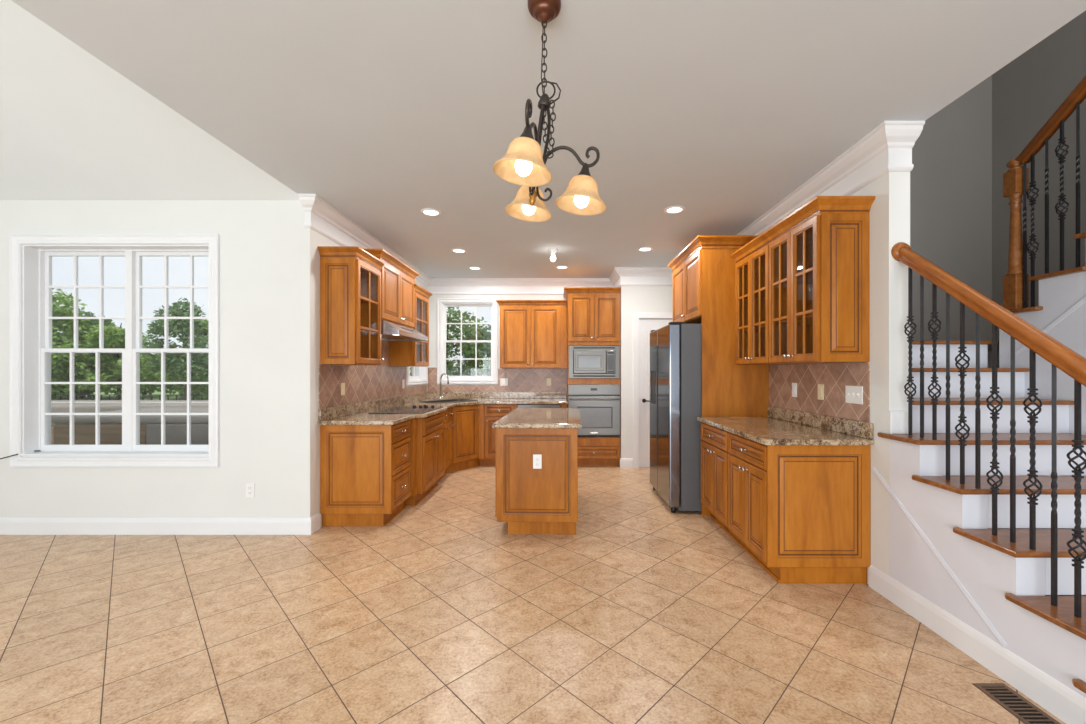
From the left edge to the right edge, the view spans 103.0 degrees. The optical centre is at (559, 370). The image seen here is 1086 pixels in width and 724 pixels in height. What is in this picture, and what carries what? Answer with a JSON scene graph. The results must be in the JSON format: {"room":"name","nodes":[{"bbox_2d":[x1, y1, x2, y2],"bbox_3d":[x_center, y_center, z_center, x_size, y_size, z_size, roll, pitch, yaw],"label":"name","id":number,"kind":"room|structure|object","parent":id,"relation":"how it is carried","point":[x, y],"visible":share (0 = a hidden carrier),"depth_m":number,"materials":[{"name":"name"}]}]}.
{"room":"kitchen","nodes":[
{"label":"kitchen","id":0,"kind":"room"},
{"bbox_2d":[0,200,309,517],"bbox_3d":[-3.723,-0.032,3.635,3.354,2.733,0.200,0,0,0],"label":"wall","id":1,"kind":"structure","parent":0,"point":[265,244],"depth_m":3.54,"materials":[{"name":"paint"}]},
{"bbox_2d":[9,234,219,466],"bbox_3d":[-3.631,-0.165,3.607,1.694,1.898,0.197,0,0,0],"label":"window","id":2,"kind":"structure","parent":1,"relation":"in","point":[38,249],"depth_m":3.60,"materials":[{"name":"white paint"}]},
{"bbox_2d":[0,512,320,534],"bbox_3d":[-3.639,1.267,3.595,3.221,0.134,0.153,0,0,0],"label":"baseboard","id":3,"kind":"structure","parent":1,"relation":"attached to","point":[8,526],"depth_m":3.52,"materials":[{"name":"white paint"}]},
{"bbox_2d":[246,483,254,496],"bbox_3d":[-2.533,0.975,3.530,0.070,0.115,0.009,0,0,0],"label":"electrical outlet","id":4,"kind":"object","parent":1,"relation":"attached to","point":[250,487],"visible":1,"depth_m":3.53,"materials":[{"name":"white plastic"}]},
{"bbox_2d":[310,229,426,526],"bbox_3d":[-2.141,-0.036,5.188,0.208,2.742,3.304,0,0,0],"label":"wall","id":5,"kind":"structure","parent":0,"point":[363,383],"depth_m":3.78,"materials":[{"name":"tile"}]},
{"bbox_2d":[341,383,344,394],"bbox_3d":[-2.032,0.169,4.050,0.008,0.115,0.070,0,0,0],"label":"light switch","id":6,"kind":"object","parent":5,"relation":"attached to","point":[342,384],"visible":1,"depth_m":4.04,"materials":[{"name":"beige plastic"}]},
{"bbox_2d":[317,246,384,364],"bbox_3d":[-1.869,-0.553,3.913,0.351,0.993,0.545,0,0,0],"label":"upper cabinet","id":7,"kind":"object","parent":5,"relation":"attached to","point":[350,276],"visible":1,"depth_m":3.69,"materials":[{"name":"brown wood"}]},
{"bbox_2d":[360,296,375,302],"bbox_3d":[-1.905,-0.662,3.938,0.254,0.018,0.457,0,0,0],"label":"shelf","id":8,"kind":"object","parent":7,"relation":"attached to","point":[361,300],"depth_m":4.06,"materials":[{"name":"brown wood"}]},
{"bbox_2d":[360,330,375,334],"bbox_3d":[-1.905,-0.360,3.938,0.254,0.018,0.457,0,0,0],"label":"shelf","id":9,"kind":"object","parent":7,"relation":"attached to","point":[362,332],"depth_m":4.06,"materials":[{"name":"brown wood"}]},
{"bbox_2d":[318,392,427,420],"bbox_3d":[-2.034,0.371,5.144,0.020,0.100,2.989,0,0,0],"label":"backsplash","id":10,"kind":"structure","parent":5,"relation":"attached to","point":[336,411],"depth_m":4.50,"materials":[{"name":"brown stone"}]},
{"bbox_2d":[364,249,418,327],"bbox_3d":[-1.869,-0.835,4.667,0.351,0.670,1.070,0,0,0],"label":"upper cabinet","id":11,"kind":"object","parent":5,"relation":"attached to","point":[397,278],"visible":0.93,"depth_m":4.57,"materials":[{"name":"brown wood"}]},
{"bbox_2d":[381,320,427,340],"bbox_3d":[-1.806,-0.426,4.665,0.476,0.143,0.930,0,0,0],"label":"range hood","id":12,"kind":"object","parent":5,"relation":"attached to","point":[390,331],"visible":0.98,"depth_m":4.56,"materials":[{"name":"metal"}]},
{"bbox_2d":[389,284,432,366],"bbox_3d":[-1.869,-0.543,5.430,0.351,0.973,0.660,0,0,0],"label":"upper cabinet","id":13,"kind":"object","parent":5,"relation":"attached to","point":[401,353],"visible":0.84,"depth_m":5.39,"materials":[{"name":"brown wood"}]},
{"bbox_2d":[406,367,427,385],"bbox_3d":[-2.097,-0.458,6.170,0.157,1.310,0.884,0,0,0],"label":"window","id":14,"kind":"structure","parent":5,"relation":"in","point":[421,377],"depth_m":6.31,"materials":[{"name":"white paint"}]},
{"bbox_2d":[427,295,566,407],"bbox_3d":[-0.527,-0.036,6.736,3.034,2.742,0.208,0,0,0],"label":"wall","id":15,"kind":"structure","parent":0,"point":[519,380],"depth_m":6.63,"materials":[{"name":"tile"}]},
{"bbox_2d":[437,298,497,383],"bbox_3d":[-1.419,-0.458,6.682,0.931,1.314,0.137,0,0,0],"label":"window","id":16,"kind":"structure","parent":15,"relation":"in","point":[442,303],"depth_m":6.64,"materials":[{"name":"white paint"}]},
{"bbox_2d":[428,392,566,397],"bbox_3d":[-0.962,0.371,6.629,2.123,0.100,0.020,0,0,0],"label":"backsplash","id":17,"kind":"structure","parent":15,"relation":"attached to","point":[430,394],"depth_m":6.62,"materials":[{"name":"brown stone"}]},
{"bbox_2d":[500,378,507,385],"bbox_3d":[-0.858,0.169,6.627,0.116,0.115,0.008,0,0,0],"label":"light switch","id":18,"kind":"object","parent":15,"relation":"attached to","point":[503,381],"visible":1,"depth_m":6.63,"materials":[{"name":"white plastic"}]},
{"bbox_2d":[496,300,566,368],"bbox_3d":[-0.414,-0.533,6.452,1.035,0.993,0.374,0,0,0],"label":"upper cabinet","id":19,"kind":"object","parent":15,"relation":"attached to","point":[533,333],"visible":1,"depth_m":6.30,"materials":[{"name":"brown wood"}]},
{"bbox_2d":[547,378,550,385],"bbox_3d":[-0.172,0.169,6.627,0.070,0.115,0.009,0,0,0],"label":"electrical outlet","id":20,"kind":"object","parent":15,"relation":"attached to","point":[548,379],"visible":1,"depth_m":6.63,"materials":[{"name":"beige plastic"}]},
{"bbox_2d":[0,466,1067,723],"bbox_3d":[-0.600,1.395,1.625,9.600,0.120,10.450,0,0,0],"label":"floor","id":21,"kind":"structure","parent":0,"point":[648,613],"depth_m":2.25,"materials":[{"name":"beige tile"}]},
{"bbox_2d":[320,418,416,525],"bbox_3d":[-1.723,0.897,3.979,0.642,0.875,0.602,0,0,0],"label":"base cabinet","id":22,"kind":"object","parent":21,"relation":"on","point":[368,472],"visible":0.97,"depth_m":3.68,"materials":[{"name":"brown wood"}]},
{"bbox_2d":[404,412,444,505],"bbox_3d":[-1.677,0.897,4.670,0.734,0.875,0.770,0,0,0],"label":"base cabinet","id":23,"kind":"object","parent":21,"relation":"on","point":[430,432],"visible":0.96,"depth_m":4.46,"materials":[{"name":"brown wood"}]},
{"bbox_2d":[437,407,454,480],"bbox_3d":[-1.702,0.897,5.341,0.684,0.875,0.570,0,0,0],"label":"base cabinet","id":24,"kind":"object","parent":21,"relation":"on","point":[449,424],"visible":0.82,"depth_m":5.43,"materials":[{"name":"brown wood"}]},
{"bbox_2d":[446,404,479,472],"bbox_3d":[-1.574,0.897,6.135,0.937,0.875,1.006,0,0,0],"label":"base cabinet","id":25,"kind":"object","parent":21,"relation":"on","point":[465,419],"visible":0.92,"depth_m":5.80,"materials":[{"name":"brown wood"}]},
{"bbox_2d":[318,392,567,424],"bbox_3d":[-0.970,0.390,5.142,2.149,0.137,2.994,0,0,0],"label":"countertop","id":26,"kind":"structure","parent":25,"relation":"on","point":[355,413],"depth_m":5.28,"materials":[{"name":"brown stone"}]},
{"bbox_2d":[368,405,442,413],"bbox_3d":[-1.630,0.406,4.660,0.530,0.028,0.800,0,0,0],"label":"cooktop","id":27,"kind":"object","parent":26,"relation":"in","point":[414,409],"visible":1,"depth_m":4.52,"materials":[{"name":"black glass"}]},
{"bbox_2d":[439,373,448,399],"bbox_3d":[-1.658,0.224,6.290,0.218,0.392,0.131,0,0,38],"label":"faucet","id":28,"kind":"object","parent":26,"relation":"on","point":[445,374],"visible":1,"depth_m":6.29,"materials":[{"name":"silver metal"}]},
{"bbox_2d":[419,399,477,402],"bbox_3d":[-1.545,0.511,6.035,0.460,0.199,0.720,0,0,38],"label":"sink","id":29,"kind":"object","parent":26,"relation":"in","point":[445,400],"visible":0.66,"depth_m":6.13,"materials":[{"name":"metal"}]},
{"bbox_2d":[479,404,516,465],"bbox_3d":[-0.863,0.897,6.292,0.530,0.875,0.694,0,0,0],"label":"base cabinet","id":30,"kind":"object","parent":21,"relation":"on","point":[489,414],"visible":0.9,"depth_m":5.98,"materials":[{"name":"brown wood"}]},
{"bbox_2d":[495,428,577,534],"bbox_3d":[-0.172,0.897,4.174,0.674,0.875,1.374,0,0,2],"label":"kitchen island","id":31,"kind":"object","parent":21,"relation":"on","point":[544,500],"visible":0.81,"depth_m":3.49,"materials":[{"name":"brown wood"}]},
{"bbox_2d":[492,408,581,428],"bbox_3d":[-0.161,0.440,4.180,0.717,0.037,1.482,0,0,2],"label":"island countertop","id":32,"kind":"structure","parent":31,"relation":"on","point":[558,418],"depth_m":3.75,"materials":[{"name":"brown stone"}]},
{"bbox_2d":[533,454,541,468],"bbox_3d":[-0.183,0.731,3.484,0.070,0.115,0.009,0,0,2],"label":"electrical outlet","id":33,"kind":"object","parent":31,"relation":"attached to","point":[537,458],"visible":1,"depth_m":3.48,"materials":[{"name":"white plastic"}]},
{"bbox_2d":[517,404,559,407],"bbox_3d":[-0.295,0.899,6.271,0.596,0.871,0.668,0,0,0],"label":"dishwasher","id":34,"kind":"object","parent":21,"relation":"on","point":[518,405],"visible":0.21,"depth_m":5.97,"materials":[{"name":"metal"}]},
{"bbox_2d":[561,287,620,466],"bbox_3d":[0.422,0.092,6.285,0.828,2.484,0.709,0,0,0],"label":"tall cabinet","id":35,"kind":"object","parent":21,"relation":"on","point":[593,313],"visible":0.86,"depth_m":5.97,"materials":[{"name":"brown wood"}]},
{"bbox_2d":[568,384,619,435],"bbox_3d":[0.472,0.546,6.219,0.716,0.718,0.632,0,0,0],"label":"wall oven","id":36,"kind":"object","parent":35,"relation":"in","point":[598,404],"visible":0.78,"depth_m":5.95,"materials":[{"name":"metal"}]},
{"bbox_2d":[569,346,619,377],"bbox_3d":[0.472,-0.123,6.165,0.708,0.452,0.440,0,0,0],"label":"microwave","id":37,"kind":"object","parent":35,"relation":"in","point":[584,361],"visible":0.98,"depth_m":5.95,"materials":[{"name":"metal"}]},
{"bbox_2d":[650,322,701,512],"bbox_3d":[1.458,0.437,4.473,0.884,1.794,0.905,0,0,0],"label":"refrigerator","id":38,"kind":"object","parent":21,"relation":"on","point":[676,347],"visible":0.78,"depth_m":4.02,"materials":[{"name":"metal"}]},
{"bbox_2d":[668,235,768,515],"bbox_3d":[1.589,0.052,4.471,0.679,2.564,1.105,0,0,0],"label":"tall cabinet","id":39,"kind":"object","parent":21,"relation":"on","point":[703,275],"visible":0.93,"depth_m":3.98,"materials":[{"name":"brown wood"}]},
{"bbox_2d":[701,423,739,542],"bbox_3d":[1.592,0.897,3.654,0.674,0.875,0.643,0,0,0],"label":"base cabinet","id":40,"kind":"object","parent":21,"relation":"on","point":[714,442],"visible":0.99,"depth_m":3.60,"materials":[{"name":"brown wood"}]},
{"bbox_2d":[728,433,870,583],"bbox_3d":[1.592,0.897,3.005,0.674,0.875,0.652,0,0,0],"label":"base cabinet","id":41,"kind":"object","parent":21,"relation":"on","point":[802,513],"visible":0.99,"depth_m":2.68,"materials":[{"name":"brown wood"}]},
{"bbox_2d":[697,406,873,444],"bbox_3d":[1.593,0.390,3.313,0.671,0.137,1.322,0,0,0],"label":"countertop","id":42,"kind":"structure","parent":41,"relation":"on","point":[782,426],"depth_m":3.00,"materials":[{"name":"brown stone"}]},
{"bbox_2d":[872,232,1085,697],"bbox_3d":[2.947,-0.117,2.499,2.103,2.902,2.999,0,0,0],"label":"staircase","id":43,"kind":"structure","parent":21,"relation":"on","point":[942,547],"depth_m":2.29,"materials":[{"name":"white wood"}]},
{"bbox_2d":[891,242,1085,617],"bbox_3d":[1.998,0.194,1.714,0.112,1.895,1.672,0,0,0],"label":"stair railing","id":44,"kind":"object","parent":43,"relation":"on","point":[1061,357],"visible":1,"depth_m":1.92,"materials":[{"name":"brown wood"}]},
{"bbox_2d":[904,316,916,341],"bbox_3d":[1.998,-0.241,2.464,0.054,0.145,0.055,0,0,35],"label":"basket","id":45,"kind":"object","parent":44,"relation":"on","point":[909,319],"depth_m":2.46,"materials":[{"name":"black metal"}]},
{"bbox_2d":[904,377,916,401],"bbox_3d":[1.998,0.104,2.464,0.054,0.145,0.055,0,0,35],"label":"basket","id":46,"kind":"object","parent":44,"relation":"on","point":[909,380],"depth_m":2.46,"materials":[{"name":"black metal"}]},
{"bbox_2d":[928,312,940,339],"bbox_3d":[1.998,-0.241,2.305,0.054,0.145,0.055,0,0,35],"label":"basket","id":47,"kind":"object","parent":44,"relation":"on","point":[934,314],"depth_m":2.30,"materials":[{"name":"black metal"}]},
{"bbox_2d":[928,377,940,403],"bbox_3d":[1.998,0.104,2.305,0.054,0.145,0.055,0,0,35],"label":"basket","id":48,"kind":"object","parent":44,"relation":"on","point":[934,379],"depth_m":2.30,"materials":[{"name":"black metal"}]},
{"bbox_2d":[955,347,969,375],"bbox_3d":[1.998,-0.047,2.145,0.054,0.145,0.055,0,0,35],"label":"basket","id":49,"kind":"object","parent":44,"relation":"on","point":[962,349],"depth_m":2.14,"materials":[{"name":"black metal"}]},
{"bbox_2d":[955,416,969,445],"bbox_3d":[1.998,0.298,2.145,0.054,0.145,0.055,0,0,35],"label":"basket","id":50,"kind":"object","parent":44,"relation":"on","point":[962,418],"depth_m":2.14,"materials":[{"name":"black metal"}]},
{"bbox_2d":[986,387,1002,418],"bbox_3d":[1.998,0.146,1.986,0.054,0.145,0.055,0,0,35],"label":"basket","id":51,"kind":"object","parent":44,"relation":"on","point":[994,389],"depth_m":1.98,"materials":[{"name":"black metal"}]},
{"bbox_2d":[986,462,1002,493],"bbox_3d":[1.998,0.491,1.986,0.054,0.145,0.055,0,0,35],"label":"basket","id":52,"kind":"object","parent":44,"relation":"on","point":[994,464],"depth_m":1.98,"materials":[{"name":"black metal"}]},
{"bbox_2d":[1023,388,1042,422],"bbox_3d":[1.998,0.146,1.826,0.054,0.145,0.055,0,0,35],"label":"basket","id":53,"kind":"object","parent":44,"relation":"on","point":[1032,391],"depth_m":1.82,"materials":[{"name":"black metal"}]},
{"bbox_2d":[1023,469,1042,504],"bbox_3d":[1.998,0.491,1.826,0.054,0.145,0.055,0,0,35],"label":"basket","id":54,"kind":"object","parent":44,"relation":"on","point":[1032,472],"depth_m":1.82,"materials":[{"name":"black metal"}]},
{"bbox_2d":[1066,440,1085,477],"bbox_3d":[1.998,0.340,1.667,0.054,0.145,0.055,0,0,35],"label":"basket","id":55,"kind":"object","parent":44,"relation":"on","point":[1077,471],"depth_m":1.66,"materials":[{"name":"black metal"}]},
{"bbox_2d":[1066,529,1085,567],"bbox_3d":[1.998,0.685,1.667,0.054,0.145,0.055,0,0,35],"label":"basket","id":56,"kind":"object","parent":44,"relation":"on","point":[1077,560],"depth_m":1.66,"materials":[{"name":"black metal"}]},
{"bbox_2d":[1003,75,1085,309],"bbox_3d":[3.032,-1.415,2.201,0.095,2.015,1.442,0,0,0],"label":"stair railing","id":57,"kind":"object","parent":43,"relation":"on","point":[1016,183],"visible":1,"depth_m":2.77,"materials":[{"name":"brown wood"}]},
{"bbox_2d":[1026,181,1038,204],"bbox_3d":[3.032,-1.140,2.771,0.054,0.145,0.055,0,0,35],"label":"basket","id":58,"kind":"object","parent":57,"relation":"on","point":[1032,200],"depth_m":2.77,"materials":[{"name":"black metal"}]},
{"bbox_2d":[1026,235,1038,258],"bbox_3d":[3.032,-0.795,2.771,0.054,0.145,0.055,0,0,35],"label":"basket","id":59,"kind":"object","parent":57,"relation":"on","point":[1032,254],"depth_m":2.77,"materials":[{"name":"black metal"}]},
{"bbox_2d":[1055,137,1068,162],"bbox_3d":[3.032,-1.333,2.610,0.054,0.145,0.055,0,0,35],"label":"basket","id":60,"kind":"object","parent":57,"relation":"on","point":[1061,157],"depth_m":2.60,"materials":[{"name":"black metal"}]},
{"bbox_2d":[1055,195,1068,219],"bbox_3d":[3.032,-0.988,2.610,0.054,0.145,0.055,0,0,35],"label":"basket","id":61,"kind":"object","parent":57,"relation":"on","point":[1061,214],"depth_m":2.60,"materials":[{"name":"black metal"}]},
{"bbox_2d":[972,683,1060,723],"bbox_3d":[1.825,1.332,1.663,0.135,0.005,0.360,0,0,0],"label":"floor vent","id":62,"kind":"object","parent":21,"relation":"in","point":[1010,700],"visible":1,"depth_m":1.72,"materials":[{"name":"brown metal"}]},
{"bbox_2d":[0,0,1085,277],"bbox_3d":[-1.673,-2.289,1.625,7.453,1.820,10.450,0,0,0],"label":"ceiling","id":63,"kind":"structure","parent":0,"point":[386,112],"depth_m":2.36,"materials":[{"name":"paint"}]},
{"bbox_2d":[421,208,440,215],"bbox_3d":[-1.142,-1.403,3.825,0.176,0.008,0.176,0,0,0],"label":"recessed light","id":64,"kind":"object","parent":63,"relation":"in","point":[427,211],"visible":1,"depth_m":3.82,"materials":[{"name":"white paint"}]},
{"bbox_2d":[451,248,466,252],"bbox_3d":[-1.180,-1.403,5.050,0.176,0.008,0.176,0,0,0],"label":"recessed light","id":65,"kind":"object","parent":63,"relation":"in","point":[456,250],"visible":1,"depth_m":5.03,"materials":[{"name":"white paint"}]},
{"bbox_2d":[468,266,481,269],"bbox_3d":[-1.162,-1.403,5.905,0.176,0.008,0.176,0,0,0],"label":"recessed light","id":66,"kind":"object","parent":63,"relation":"in","point":[473,267],"visible":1,"depth_m":5.91,"materials":[{"name":"white paint"}]},
{"bbox_2d":[493,0,605,221],"bbox_3d":[-0.025,-1.017,1.639,0.409,0.780,0.570,0,0,0],"label":"chandelier","id":67,"kind":"object","parent":63,"relation":"hanging from","point":[523,164],"visible":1,"depth_m":1.63,"materials":[{"name":"beige glass"}]},
{"bbox_2d":[548,248,557,260],"bbox_3d":[-0.080,-1.339,5.000,0.116,0.137,0.116,0,0,0],"label":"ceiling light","id":68,"kind":"object","parent":63,"relation":"attached to","point":[553,251],"visible":1,"depth_m":4.97,"materials":[{"name":"white plastic"}]},
{"bbox_2d":[548,248,557,253],"bbox_3d":[-0.080,-1.381,5.000,0.116,0.053,0.116,0,0,0],"label":"socket","id":69,"kind":"object","parent":68,"relation":"attached to","point":[553,250],"depth_m":4.97,"materials":[{"name":"white plastic"}]},
{"bbox_2d":[556,265,567,268],"bbox_3d":[0.027,-1.403,5.850,0.176,0.008,0.176,0,0,0],"label":"recessed light","id":70,"kind":"object","parent":63,"relation":"in","point":[561,266],"visible":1,"depth_m":5.85,"materials":[{"name":"white paint"}]},
{"bbox_2d":[637,247,652,251],"bbox_3d":[0.981,-1.403,4.985,0.176,0.008,0.176,0,0,0],"label":"recessed light","id":71,"kind":"object","parent":63,"relation":"in","point":[643,249],"visible":1,"depth_m":4.98,"materials":[{"name":"white paint"}]},
{"bbox_2d":[664,206,684,213],"bbox_3d":[0.998,-1.403,3.766,0.176,0.008,0.176,0,0,0],"label":"recessed light","id":72,"kind":"object","parent":63,"relation":"in","point":[672,209],"visible":1,"depth_m":3.75,"materials":[{"name":"white paint"}]},
{"bbox_2d":[620,286,671,457],"bbox_3d":[1.386,-0.036,6.295,1.088,2.742,0.690,0,0,0],"label":"wall","id":73,"kind":"structure","parent":0,"point":[632,298],"depth_m":5.95,"materials":[{"name":"paint"}]},
{"bbox_2d":[298,121,924,294],"bbox_3d":[-0.013,-1.287,4.534,4.133,0.240,4.210,0,0,0],"label":"trim","id":74,"kind":"structure","parent":73,"relation":"attached to","point":[888,147],"depth_m":3.66,"materials":[{"name":"white paint"}]},
{"bbox_2d":[620,458,632,467],"bbox_3d":[0.913,1.267,5.951,0.174,0.134,0.034,0,0,0],"label":"baseboard","id":75,"kind":"structure","parent":73,"relation":"attached to","point":[624,462],"depth_m":5.93,"materials":[{"name":"white paint"}]},
{"bbox_2d":[633,312,671,467],"bbox_3d":[1.468,0.265,5.960,0.921,2.139,0.091,0,0,0],"label":"door","id":76,"kind":"structure","parent":73,"relation":"in","point":[642,328],"depth_m":5.97,"materials":[{"name":"white paint"}]},
{"bbox_2d":[769,172,909,583],"bbox_3d":[1.988,-0.036,4.317,0.131,2.742,3.566,0,0,0],"label":"wall","id":77,"kind":"structure","parent":0,"point":[889,214],"depth_m":2.61,"materials":[{"name":"paint"}]},
{"bbox_2d":[731,233,779,364],"bbox_3d":[1.750,-0.564,3.657,0.359,1.014,0.636,0,0,0],"label":"upper cabinet","id":78,"kind":"object","parent":77,"relation":"attached to","point":[752,259],"visible":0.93,"depth_m":3.80,"materials":[{"name":"brown wood"}]},
{"bbox_2d":[741,325,764,331],"bbox_3d":[1.788,-0.366,3.657,0.257,0.018,0.598,0,0,0],"label":"shelf","id":79,"kind":"object","parent":78,"relation":"attached to","point":[763,326],"depth_m":3.80,"materials":[{"name":"brown wood"}]},
{"bbox_2d":[745,290,764,297],"bbox_3d":[1.788,-0.674,3.657,0.257,0.018,0.598,0,0,0],"label":"shelf","id":80,"kind":"object","parent":78,"relation":"attached to","point":[763,291],"depth_m":3.81,"materials":[{"name":"brown wood"}]},
{"bbox_2d":[792,383,796,396],"bbox_3d":[1.917,0.155,3.536,0.008,0.115,0.070,0,0,0],"label":"light switch","id":81,"kind":"object","parent":77,"relation":"attached to","point":[794,385],"visible":1,"depth_m":3.52,"materials":[{"name":"white plastic"}]},
{"bbox_2d":[763,196,874,363],"bbox_3d":[1.750,-0.564,2.990,0.359,1.014,0.696,0,0,0],"label":"upper cabinet","id":82,"kind":"object","parent":77,"relation":"attached to","point":[819,252],"visible":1,"depth_m":2.70,"materials":[{"name":"brown wood"}]},
{"bbox_2d":[776,314,812,324],"bbox_3d":[1.788,-0.366,3.020,0.257,0.018,0.598,0,0,0],"label":"shelf","id":83,"kind":"object","parent":82,"relation":"attached to","point":[809,318],"depth_m":3.17,"materials":[{"name":"brown wood"}]},
{"bbox_2d":[777,267,812,283],"bbox_3d":[1.788,-0.674,3.020,0.257,0.018,0.598,0,0,0],"label":"shelf","id":84,"kind":"object","parent":82,"relation":"attached to","point":[809,276],"depth_m":3.14,"materials":[{"name":"brown wood"}]},
{"bbox_2d":[818,384,823,399],"bbox_3d":[1.917,0.155,3.180,0.008,0.115,0.070,0,0,0],"label":"electrical outlet","id":85,"kind":"object","parent":77,"relation":"attached to","point":[820,386],"visible":1,"depth_m":3.17,"materials":[{"name":"beige plastic"}]},
{"bbox_2d":[768,406,873,438],"bbox_3d":[1.919,0.371,3.314,0.020,0.100,1.319,0,0,0],"label":"backsplash","id":86,"kind":"structure","parent":77,"relation":"attached to","point":[862,429],"depth_m":3.09,"materials":[{"name":"brown stone"}]},
{"bbox_2d":[845,386,862,403],"bbox_3d":[1.913,0.155,2.820,0.016,0.115,0.162,0,0,0],"label":"light switch","id":87,"kind":"object","parent":77,"relation":"attached to","point":[853,394],"visible":1,"depth_m":2.81,"materials":[{"name":"white plastic"}]},
{"bbox_2d":[889,411,907,433],"bbox_3d":[1.992,0.300,2.526,0.123,0.134,0.013,0,0,0],"label":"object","id":88,"kind":"structure","parent":77,"relation":"attached to","point":[898,420],"depth_m":2.52,"materials":[{"name":"white paint"}]},
{"bbox_2d":[869,565,1085,723],"bbox_3d":[1.922,1.267,1.865,0.015,0.134,1.630,0,0,0],"label":"baseboard","id":89,"kind":"structure","parent":77,"relation":"attached to","point":[1058,699],"depth_m":1.93,"materials":[{"name":"white paint"}]},
{"bbox_2d":[910,171,910,396],"bbox_3d":[2.055,-0.036,3.267,0.003,2.743,1.465,0,0,0],"label":"wall","id":90,"kind":"structure","parent":0,"point":[910,171],"depth_m":2.53,"materials":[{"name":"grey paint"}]},
{"bbox_2d":[911,75,991,367],"bbox_3d":[3.102,-1.515,4.075,2.096,5.700,0.150,0,0,0],"label":"wall","id":91,"kind":"structure","parent":0,"point":[951,173],"depth_m":4.00,"materials":[{"name":"grey paint"}]},
{"bbox_2d":[992,11,1085,367],"bbox_3d":[4.075,-1.515,0.200,0.150,5.700,7.600,0,0,0],"label":"wall","id":92,"kind":"structure","parent":0,"point":[1027,91],"depth_m":3.60,"materials":[{"name":"grey paint"}]},
{"label":"outside","id":93,"kind":"structure","parent":0,"visible":0},
{"bbox_2d":[52,384,208,399],"bbox_3d":[0.000,2.510,40.000,240.000,0.250,200.000,0,0,0],"label":"ground","id":94,"kind":"structure","parent":93,"point":[155,396],"depth_m":38.88,"materials":[{"name":"green plant"}]},
{"bbox_2d":[51,363,108,398],"bbox_3d":[-44.239,0.143,37.889,7.937,5.448,5.599,0,0,0],"label":"tree","id":95,"kind":"object","parent":94,"relation":"on","point":[53,396],"visible":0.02,"depth_m":37.34,"materials":[{"name":"green plant"}]},
{"bbox_2d":[51,288,119,398],"bbox_3d":[-41.267,-2.054,34.042,9.473,8.900,9.899,0,0,0],"label":"tree","id":96,"kind":"object","parent":94,"relation":"on","point":[57,311],"visible":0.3,"depth_m":34.54,"materials":[{"name":"green plant"}]},
{"bbox_2d":[51,307,142,398],"bbox_3d":[-40.816,-1.473,37.896,6.888,8.030,6.215,0,0,-34],"label":"tree","id":97,"kind":"object","parent":94,"relation":"on","point":[86,314],"visible":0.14,"depth_m":36.67,"materials":[{"name":"green plant"}]},
{"bbox_2d":[71,323,160,399],"bbox_3d":[-36.439,-0.755,36.363,5.799,6.302,6.184,0,0,0],"label":"tree","id":98,"kind":"object","parent":94,"relation":"on","point":[114,337],"visible":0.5,"depth_m":34.98,"materials":[{"name":"green plant"}]},
{"bbox_2d":[51,395,201,399],"bbox_3d":[-25.000,2.010,30.000,30.000,0.749,0.200,0,0,0],"label":"fence","id":99,"kind":"object","parent":94,"relation":"on","point":[51,395],"visible":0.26,"depth_m":29.97,"materials":[{"name":"wood"}]},
{"bbox_2d":[140,354,179,396],"bbox_3d":[-37.666,0.166,40.286,6.557,4.460,4.991,0,0,30],"label":"tree","id":100,"kind":"object","parent":94,"relation":"on","point":[168,386],"visible":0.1,"depth_m":39.96,"materials":[{"name":"green plant"}]},
{"bbox_2d":[140,298,208,399],"bbox_3d":[-29.021,-1.537,32.598,5.265,7.866,5.098,0,0,-30],"label":"tree","id":101,"kind":"object","parent":94,"relation":"on","point":[177,327],"visible":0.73,"depth_m":32.20,"materials":[{"name":"green plant"}]},
{"bbox_2d":[157,356,208,397],"bbox_3d":[-31.219,0.058,38.165,6.098,4.707,6.295,0,0,0],"label":"tree","id":102,"kind":"object","parent":94,"relation":"on","point":[159,372],"visible":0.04,"depth_m":36.13,"materials":[{"name":"green plant"}]},
{"bbox_2d":[167,319,208,399],"bbox_3d":[-28.474,-1.008,35.901,6.067,6.807,7.163,0,0,0],"label":"tree","id":103,"kind":"object","parent":94,"relation":"on","point":[203,389],"visible":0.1,"depth_m":34.55,"materials":[{"name":"green plant"}]},
{"bbox_2d":[410,352,456,375],"bbox_3d":[-7.190,-0.408,20.276,4.749,5.861,4.634,0,0,-10],"label":"tree","id":104,"kind":"object","parent":94,"relation":"on","point":[451,352],"visible":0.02,"depth_m":21.00,"materials":[{"name":"green plant"}]},
{"bbox_2d":[446,307,486,375],"bbox_3d":[-5.701,-0.493,21.591,4.116,5.776,4.413,0,0,0],"label":"tree","id":105,"kind":"object","parent":94,"relation":"on","point":[452,328],"visible":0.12,"depth_m":21.71,"materials":[{"name":"green plant"}]},
{"bbox_2d":[446,322,490,375],"bbox_3d":[-3.628,0.020,21.175,3.954,4.870,3.552,0,0,0],"label":"tree","id":106,"kind":"object","parent":94,"relation":"on","point":[486,335],"visible":0.27,"depth_m":20.48,"materials":[{"name":"green plant"}]},
{"bbox_2d":[446,309,490,375],"bbox_3d":[-4.939,-0.503,23.974,4.832,5.797,4.061,0,0,35],"label":"tree","id":107,"kind":"object","parent":94,"relation":"on","point":[465,312],"visible":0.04,"depth_m":23.31,"materials":[{"name":"green plant"}]},
{"bbox_3d":[-5.972,1.855,5.973,7.255,1.040,4.455,0,0,0],"label":"patio","id":108,"kind":"object","parent":94,"relation":"on","visible":0},
{"bbox_2d":[51,400,208,444],"bbox_3d":[-6.180,0.892,5.724,5.740,0.884,2.372,0,0,0],"label":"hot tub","id":109,"kind":"object","parent":108,"relation":"on","point":[84,425],"visible":0.25,"depth_m":4.55,"materials":[{"name":"plastic"}]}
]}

